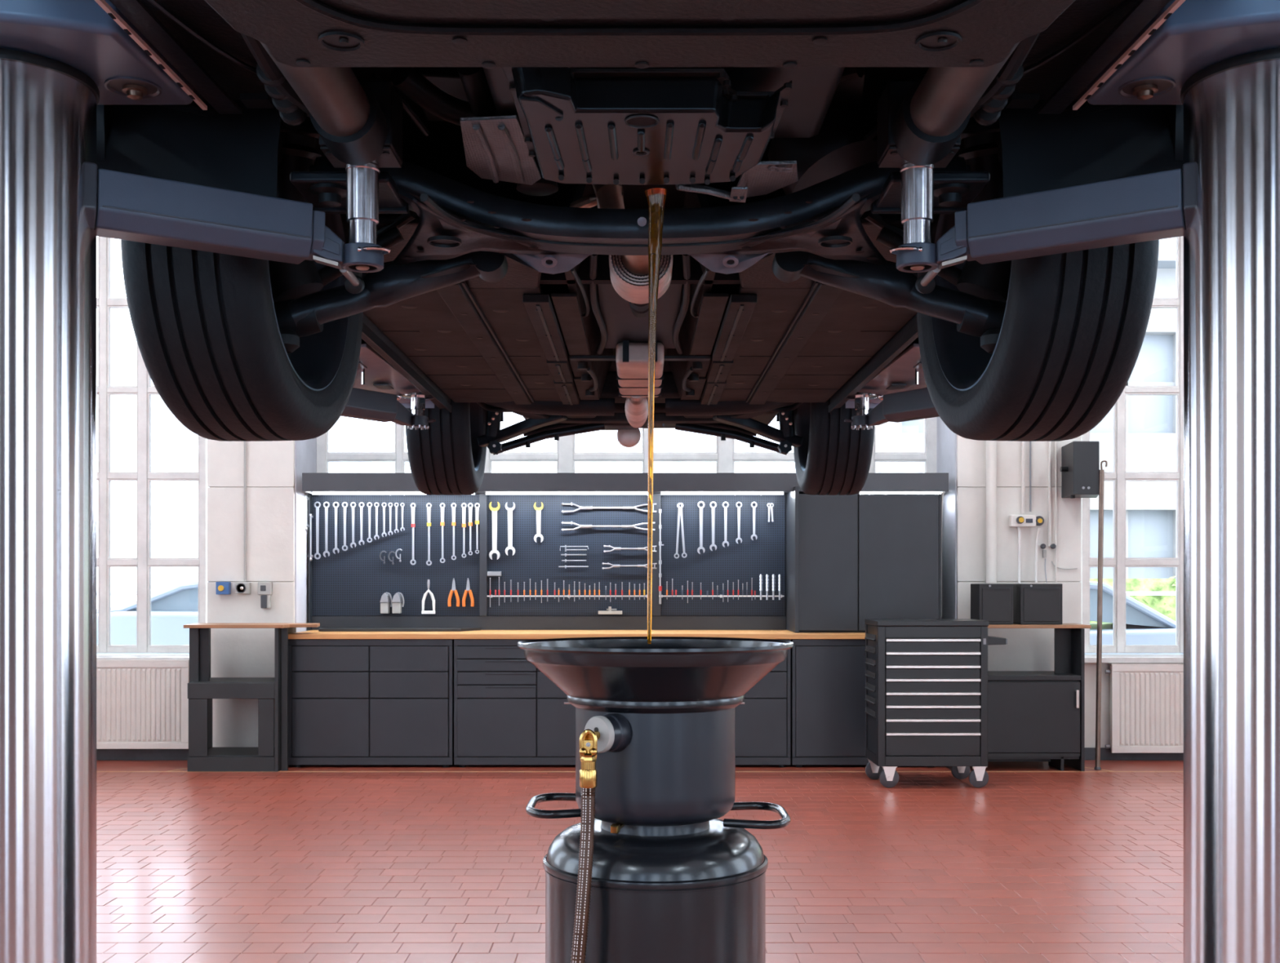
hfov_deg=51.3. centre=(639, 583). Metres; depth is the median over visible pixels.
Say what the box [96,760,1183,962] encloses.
floor
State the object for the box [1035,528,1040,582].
cable
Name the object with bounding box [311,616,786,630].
backsplash
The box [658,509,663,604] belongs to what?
bar
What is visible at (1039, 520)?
socket
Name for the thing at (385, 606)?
box
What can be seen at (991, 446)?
downpipe
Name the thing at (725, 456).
window
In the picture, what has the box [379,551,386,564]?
clamp
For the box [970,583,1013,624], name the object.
metal box
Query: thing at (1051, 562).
cable
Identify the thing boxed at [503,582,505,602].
screwdriver
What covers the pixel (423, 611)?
tool
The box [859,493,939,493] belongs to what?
diffuser
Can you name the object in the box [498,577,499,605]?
screwdriver
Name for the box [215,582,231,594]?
wall switch
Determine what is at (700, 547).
spanner
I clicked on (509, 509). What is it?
large spanner
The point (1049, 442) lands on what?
conduit
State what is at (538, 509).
large spanner
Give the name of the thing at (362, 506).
spanner
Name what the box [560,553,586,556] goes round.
key
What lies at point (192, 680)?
shelf
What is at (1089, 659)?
window sill
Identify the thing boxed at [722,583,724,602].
screwdriver
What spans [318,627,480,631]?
mat
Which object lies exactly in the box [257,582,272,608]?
wall socket
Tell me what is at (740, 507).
spanner
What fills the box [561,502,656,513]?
wrench
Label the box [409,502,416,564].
ratchet spanner
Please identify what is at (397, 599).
box
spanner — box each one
[314,502,320,559]
[323,502,329,557]
[333,502,339,554]
[342,502,347,551]
[350,502,355,547]
[358,502,364,545]
[366,502,372,542]
[373,502,379,539]
[382,502,386,537]
[387,502,392,535]
[394,502,398,533]
[400,502,404,531]
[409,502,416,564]
[426,502,431,565]
[440,502,444,563]
[451,502,456,559]
[461,502,466,558]
[467,502,473,555]
[474,502,479,553]
[488,502,500,559]
[505,502,515,555]
[533,502,543,542]
[674,502,682,558]
[678,502,687,558]
[697,501,705,554]
[709,501,716,551]
[722,502,728,547]
[735,502,742,543]
[751,502,757,540]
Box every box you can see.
[380,592,392,613]
[391,592,404,613]
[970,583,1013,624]
[1008,515,1035,527]
[1013,583,1062,624]
[1059,441,1099,498]
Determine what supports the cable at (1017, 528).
hanging from the box at (1015, 521)
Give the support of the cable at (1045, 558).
hanging from the switch at (1044, 552)
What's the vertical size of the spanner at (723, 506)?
0.330 m
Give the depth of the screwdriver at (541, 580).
9.58 m
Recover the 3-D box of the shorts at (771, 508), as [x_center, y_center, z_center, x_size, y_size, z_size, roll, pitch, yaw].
[0.950,-0.509,9.621,0.031,0.138,0.015,0,0,0]
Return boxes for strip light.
[311,492,475,494]
[485,492,648,494]
[660,492,783,494]
[858,492,939,493]
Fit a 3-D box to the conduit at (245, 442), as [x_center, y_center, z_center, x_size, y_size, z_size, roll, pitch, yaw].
[-2.752,-1.587,9.288,0.016,3.146,0.016,0,0,0]
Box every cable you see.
[942,491,945,509]
[1016,527,1020,583]
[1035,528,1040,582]
[1044,558,1047,582]
[1051,561,1077,569]
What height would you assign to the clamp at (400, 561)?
0.096 m
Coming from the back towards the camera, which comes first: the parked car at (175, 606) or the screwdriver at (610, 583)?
the parked car at (175, 606)
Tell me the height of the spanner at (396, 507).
0.220 m
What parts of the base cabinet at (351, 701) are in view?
drawer, drawer, door, drawer, drawer, door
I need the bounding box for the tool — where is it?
[421,579,435,613]
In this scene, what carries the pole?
on the floor
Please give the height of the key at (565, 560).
0.023 m
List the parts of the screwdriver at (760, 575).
handle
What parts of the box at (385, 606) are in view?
lid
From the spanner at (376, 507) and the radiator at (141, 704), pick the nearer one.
the radiator at (141, 704)
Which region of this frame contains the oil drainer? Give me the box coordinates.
[517,636,793,962]
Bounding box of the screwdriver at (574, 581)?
[573,581,575,601]
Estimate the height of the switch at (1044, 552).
0.056 m
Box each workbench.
[183,622,319,772]
[945,623,1091,771]
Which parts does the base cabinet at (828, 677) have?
door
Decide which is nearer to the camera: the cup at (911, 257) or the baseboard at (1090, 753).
the cup at (911, 257)
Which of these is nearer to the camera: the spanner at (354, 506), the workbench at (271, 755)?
the workbench at (271, 755)
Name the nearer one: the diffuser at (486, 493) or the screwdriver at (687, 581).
the diffuser at (486, 493)
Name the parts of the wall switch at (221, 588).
knob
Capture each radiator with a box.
[96,659,189,749]
[1105,663,1183,753]
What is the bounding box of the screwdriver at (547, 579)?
[546,578,548,601]
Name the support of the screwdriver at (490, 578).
hanging from the rail at (491, 596)
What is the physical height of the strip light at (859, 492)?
0.026 m
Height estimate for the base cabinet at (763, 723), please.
0.862 m
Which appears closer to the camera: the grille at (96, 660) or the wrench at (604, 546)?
the grille at (96, 660)
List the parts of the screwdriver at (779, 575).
handle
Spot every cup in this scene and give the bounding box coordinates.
[341,242,383,272]
[410,415,428,428]
[851,415,869,428]
[896,242,938,272]
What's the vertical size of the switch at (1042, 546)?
0.036 m
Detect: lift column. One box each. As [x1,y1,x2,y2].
[0,0,435,962]
[844,0,1279,962]
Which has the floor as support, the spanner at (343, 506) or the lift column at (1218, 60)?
the lift column at (1218, 60)
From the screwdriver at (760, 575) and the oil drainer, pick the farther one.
the screwdriver at (760, 575)
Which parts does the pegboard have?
panel, perforated panel, perforated panel, perforated panel, panel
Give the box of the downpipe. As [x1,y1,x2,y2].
[986,440,996,583]
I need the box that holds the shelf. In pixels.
[189,677,274,683]
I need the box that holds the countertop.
[288,630,865,639]
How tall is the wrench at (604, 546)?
0.053 m
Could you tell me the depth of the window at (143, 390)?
9.59 m
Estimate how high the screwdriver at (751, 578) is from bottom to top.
0.164 m
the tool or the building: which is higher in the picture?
the building
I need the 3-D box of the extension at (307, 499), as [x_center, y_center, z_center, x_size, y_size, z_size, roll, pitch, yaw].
[-2.402,-0.503,9.590,0.044,0.256,0.032,0,0,0]
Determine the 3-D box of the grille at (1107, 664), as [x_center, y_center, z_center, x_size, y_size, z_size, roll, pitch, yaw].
[4.019,0.565,9.299,1.489,0.008,0.098,0,0,0]
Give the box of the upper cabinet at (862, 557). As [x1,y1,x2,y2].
[799,493,942,632]
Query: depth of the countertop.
8.93 m
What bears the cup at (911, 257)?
on the lift column at (1218, 60)
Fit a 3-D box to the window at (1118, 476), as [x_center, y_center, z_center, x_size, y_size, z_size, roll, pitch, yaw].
[4.695,-1.154,9.617,3.030,3.313,0.065,0,0,0]
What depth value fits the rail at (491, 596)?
9.59 m
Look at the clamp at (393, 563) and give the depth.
9.62 m
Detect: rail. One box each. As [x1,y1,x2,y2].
[486,595,647,597]
[658,595,784,597]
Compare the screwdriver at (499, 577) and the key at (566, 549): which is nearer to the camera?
the screwdriver at (499, 577)
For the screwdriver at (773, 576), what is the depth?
9.58 m
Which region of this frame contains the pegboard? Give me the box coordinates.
[302,472,948,632]
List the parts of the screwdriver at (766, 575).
handle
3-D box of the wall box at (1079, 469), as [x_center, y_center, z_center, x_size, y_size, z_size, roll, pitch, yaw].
[3.028,-0.762,9.113,0.313,0.377,0.373,0,0,0]
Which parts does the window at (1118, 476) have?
sash, sash, sash, rail, rail, rail, sash, sash, sash, sash, rail, rail, rail, rail, rail, sash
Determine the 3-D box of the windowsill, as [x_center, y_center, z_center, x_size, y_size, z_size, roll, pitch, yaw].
[-4.604,0.537,9.457,3.192,0.040,0.365,0,0,0]
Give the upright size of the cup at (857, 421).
0.038 m
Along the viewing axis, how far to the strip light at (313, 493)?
9.42 m
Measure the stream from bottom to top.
0.738 m
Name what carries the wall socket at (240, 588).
attached to the wall
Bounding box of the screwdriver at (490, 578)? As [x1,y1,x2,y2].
[489,577,490,607]
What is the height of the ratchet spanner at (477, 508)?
0.367 m
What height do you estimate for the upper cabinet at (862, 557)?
0.949 m
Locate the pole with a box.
[1093,460,1107,770]
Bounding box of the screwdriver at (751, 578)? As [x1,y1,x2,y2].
[751,577,752,600]
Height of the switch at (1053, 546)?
0.036 m
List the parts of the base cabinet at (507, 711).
drawer, drawer, drawer, drawer, door, drawer, door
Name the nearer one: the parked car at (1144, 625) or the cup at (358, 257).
the cup at (358, 257)
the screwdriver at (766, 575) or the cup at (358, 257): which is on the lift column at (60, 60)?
the cup at (358, 257)
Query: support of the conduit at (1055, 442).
attached to the wall
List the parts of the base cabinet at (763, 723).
door, drawer, drawer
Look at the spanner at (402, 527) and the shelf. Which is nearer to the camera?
the shelf
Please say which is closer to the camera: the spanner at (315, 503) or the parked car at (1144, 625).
the spanner at (315, 503)
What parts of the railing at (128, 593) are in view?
rail, post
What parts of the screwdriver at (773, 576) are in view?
handle, blade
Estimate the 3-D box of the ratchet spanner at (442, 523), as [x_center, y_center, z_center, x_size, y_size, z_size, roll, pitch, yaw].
[-1.426,-0.362,9.630,0.038,0.434,0.029,0,0,0]
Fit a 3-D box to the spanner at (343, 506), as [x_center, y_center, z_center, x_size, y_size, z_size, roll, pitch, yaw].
[-2.131,-0.410,9.630,0.042,0.354,0.009,0,0,0]
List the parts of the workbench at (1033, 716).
door, rail, panel, panel, handle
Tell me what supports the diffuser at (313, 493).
attached to the strip light at (313, 493)
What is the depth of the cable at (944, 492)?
9.14 m
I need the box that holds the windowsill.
[96,654,189,659]
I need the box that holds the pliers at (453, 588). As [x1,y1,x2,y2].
[447,577,459,606]
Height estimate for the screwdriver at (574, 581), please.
0.145 m
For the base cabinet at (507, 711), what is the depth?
8.95 m
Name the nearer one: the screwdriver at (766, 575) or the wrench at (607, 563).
the screwdriver at (766, 575)
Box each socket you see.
[235,582,250,594]
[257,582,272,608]
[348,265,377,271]
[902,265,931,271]
[1035,515,1044,525]
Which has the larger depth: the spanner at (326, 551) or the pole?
the spanner at (326, 551)
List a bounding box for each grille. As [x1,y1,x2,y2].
[96,659,189,661]
[1106,663,1183,665]
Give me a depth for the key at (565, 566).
9.63 m
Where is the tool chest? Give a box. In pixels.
[864,618,1007,787]
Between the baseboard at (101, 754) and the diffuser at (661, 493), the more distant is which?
the diffuser at (661, 493)
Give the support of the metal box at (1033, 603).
on the workbench at (1033, 716)
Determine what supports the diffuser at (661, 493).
attached to the strip light at (662, 493)
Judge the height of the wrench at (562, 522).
0.069 m
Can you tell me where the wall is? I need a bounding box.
[207,416,1111,747]
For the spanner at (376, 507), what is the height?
0.271 m
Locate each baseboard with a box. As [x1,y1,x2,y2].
[96,749,188,759]
[1084,747,1183,759]
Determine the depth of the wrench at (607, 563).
9.62 m
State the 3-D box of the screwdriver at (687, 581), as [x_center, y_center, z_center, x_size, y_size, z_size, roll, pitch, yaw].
[0.342,0.063,9.585,0.012,0.160,0.011,0,0,0]
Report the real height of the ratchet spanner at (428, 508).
0.452 m
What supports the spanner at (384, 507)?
hanging from the pegboard
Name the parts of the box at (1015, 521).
label plate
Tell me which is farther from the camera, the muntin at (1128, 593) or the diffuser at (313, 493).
the muntin at (1128, 593)
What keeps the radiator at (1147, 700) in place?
attached to the wall
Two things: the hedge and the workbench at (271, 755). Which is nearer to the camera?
the workbench at (271, 755)
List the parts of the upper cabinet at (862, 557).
door, door, edge trim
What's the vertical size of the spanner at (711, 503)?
0.358 m
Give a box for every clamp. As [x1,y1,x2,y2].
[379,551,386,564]
[387,551,395,564]
[395,548,401,562]
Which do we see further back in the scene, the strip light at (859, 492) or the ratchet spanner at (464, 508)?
the ratchet spanner at (464, 508)
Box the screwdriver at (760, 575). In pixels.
[759,574,762,599]
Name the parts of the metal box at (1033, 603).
lid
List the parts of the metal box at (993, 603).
lid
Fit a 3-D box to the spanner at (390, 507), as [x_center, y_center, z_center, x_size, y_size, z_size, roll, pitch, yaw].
[-1.802,-0.463,9.630,0.034,0.237,0.009,0,0,0]
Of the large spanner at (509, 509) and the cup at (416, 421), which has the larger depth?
the large spanner at (509, 509)
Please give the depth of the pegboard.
9.66 m
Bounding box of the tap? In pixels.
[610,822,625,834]
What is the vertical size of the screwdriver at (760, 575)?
0.184 m
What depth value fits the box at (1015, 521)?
9.24 m
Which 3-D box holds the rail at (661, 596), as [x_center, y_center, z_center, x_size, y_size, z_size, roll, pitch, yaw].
[0.587,0.095,9.626,0.900,0.020,0.067,0,0,0]
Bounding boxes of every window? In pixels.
[96,236,208,653]
[315,417,937,472]
[1080,235,1183,653]
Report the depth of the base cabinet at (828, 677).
8.95 m
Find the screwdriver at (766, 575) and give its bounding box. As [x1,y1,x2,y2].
[765,574,768,599]
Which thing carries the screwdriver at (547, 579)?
hanging from the rail at (491, 596)
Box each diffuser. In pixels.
[312,493,475,494]
[485,493,648,494]
[661,493,783,494]
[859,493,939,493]
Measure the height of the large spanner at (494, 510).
0.419 m
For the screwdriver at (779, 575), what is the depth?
9.58 m
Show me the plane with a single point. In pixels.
(609, 611)
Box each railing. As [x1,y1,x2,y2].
[96,591,159,604]
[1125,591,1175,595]
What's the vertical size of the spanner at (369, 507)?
0.291 m
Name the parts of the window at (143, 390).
sash, sash, sash, sash, sash, rail, rail, sash, rail, sash, sash, sash, sash, rail, rail, rail, rail, sash, rail, rail, sash, sash, sash, rail, rail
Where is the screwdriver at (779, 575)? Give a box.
[777,574,781,599]
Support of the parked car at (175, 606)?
on the ground
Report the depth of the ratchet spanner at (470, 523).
9.62 m
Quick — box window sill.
[1084,654,1183,663]
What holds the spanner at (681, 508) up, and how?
hanging from the pegboard
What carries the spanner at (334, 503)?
hanging from the pegboard
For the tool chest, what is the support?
on the floor
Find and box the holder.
[487,571,501,576]
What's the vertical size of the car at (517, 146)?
1.201 m
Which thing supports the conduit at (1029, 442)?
attached to the wall
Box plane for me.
[598,606,622,614]
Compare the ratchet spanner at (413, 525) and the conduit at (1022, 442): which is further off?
the ratchet spanner at (413, 525)
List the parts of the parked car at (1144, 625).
roof frame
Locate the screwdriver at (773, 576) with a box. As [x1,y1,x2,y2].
[771,574,775,599]
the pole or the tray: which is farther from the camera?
the pole
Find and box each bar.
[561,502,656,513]
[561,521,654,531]
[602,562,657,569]
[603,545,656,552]
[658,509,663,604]
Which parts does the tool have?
loop handle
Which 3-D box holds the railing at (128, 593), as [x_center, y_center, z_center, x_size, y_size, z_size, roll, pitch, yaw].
[-6.410,0.764,14.600,7.220,1.352,0.044,0,0,0]
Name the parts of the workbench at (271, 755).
panel, panel, panel, rail, corner panel, panel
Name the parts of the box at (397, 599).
lid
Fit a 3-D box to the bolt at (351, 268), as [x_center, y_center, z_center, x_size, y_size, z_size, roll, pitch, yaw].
[-0.455,-0.521,2.185,0.046,0.007,0.046,0,0,0]
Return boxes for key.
[558,565,588,568]
[560,545,588,551]
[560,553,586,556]
[561,559,586,562]
[564,548,586,551]
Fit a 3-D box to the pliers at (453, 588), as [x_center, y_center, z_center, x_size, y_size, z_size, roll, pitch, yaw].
[-1.345,0.066,9.630,0.088,0.208,0.024,0,0,0]
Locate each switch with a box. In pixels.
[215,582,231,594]
[1040,543,1045,549]
[1042,550,1046,558]
[1050,543,1056,549]
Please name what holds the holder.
attached to the pegboard
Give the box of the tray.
[864,618,988,626]
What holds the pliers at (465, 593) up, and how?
hanging from the pegboard
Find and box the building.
[875,237,1175,578]
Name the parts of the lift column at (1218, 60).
pad post, arm, lock rod, pad post, lock rod, arm, head plate, arm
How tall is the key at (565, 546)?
0.040 m
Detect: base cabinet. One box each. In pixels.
[288,639,454,767]
[453,639,575,767]
[735,639,791,767]
[790,639,934,767]
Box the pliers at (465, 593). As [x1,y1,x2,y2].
[462,580,474,606]
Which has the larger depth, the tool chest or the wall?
the wall
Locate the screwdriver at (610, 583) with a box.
[609,582,611,602]
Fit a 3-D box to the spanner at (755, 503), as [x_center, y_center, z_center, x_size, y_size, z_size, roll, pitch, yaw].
[0.824,-0.448,9.630,0.046,0.279,0.009,0,0,0]
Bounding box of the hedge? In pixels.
[1089,576,1175,623]
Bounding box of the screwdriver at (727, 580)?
[727,580,728,602]
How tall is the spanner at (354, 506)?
0.332 m
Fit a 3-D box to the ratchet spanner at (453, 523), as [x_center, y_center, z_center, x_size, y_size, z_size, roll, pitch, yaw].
[-1.345,-0.373,9.630,0.033,0.413,0.030,0,0,41]
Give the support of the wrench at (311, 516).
attached to the pegboard
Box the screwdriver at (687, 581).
[686,581,688,603]
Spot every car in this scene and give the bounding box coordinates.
[94,0,1185,495]
[96,581,198,654]
[1084,581,1183,654]
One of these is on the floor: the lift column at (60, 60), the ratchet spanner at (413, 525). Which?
the lift column at (60, 60)
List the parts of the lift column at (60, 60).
arm, head plate, arm, lock rod, pad post, lock rod, arm, pad post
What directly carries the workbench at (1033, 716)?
on the floor
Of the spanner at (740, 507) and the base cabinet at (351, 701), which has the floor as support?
the base cabinet at (351, 701)
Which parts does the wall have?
wall panel, wall panel, wall panel, wall panel, wall panel, wall panel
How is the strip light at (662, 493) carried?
attached to the pegboard
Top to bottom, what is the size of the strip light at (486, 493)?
0.026 m
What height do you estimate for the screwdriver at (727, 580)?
0.156 m
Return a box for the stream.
[644,187,666,644]
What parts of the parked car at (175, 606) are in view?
roof frame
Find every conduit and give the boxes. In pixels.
[244,441,246,581]
[1021,441,1024,514]
[1029,441,1031,511]
[1048,441,1051,546]
[1055,441,1057,582]
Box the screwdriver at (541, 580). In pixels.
[540,580,542,603]
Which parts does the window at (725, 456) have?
sash, sash, rail, sash, sash, rail, sash, sash, rail, sash, sash, rail, sash, rail, sash, sash, sash, rail, sash, sash, rail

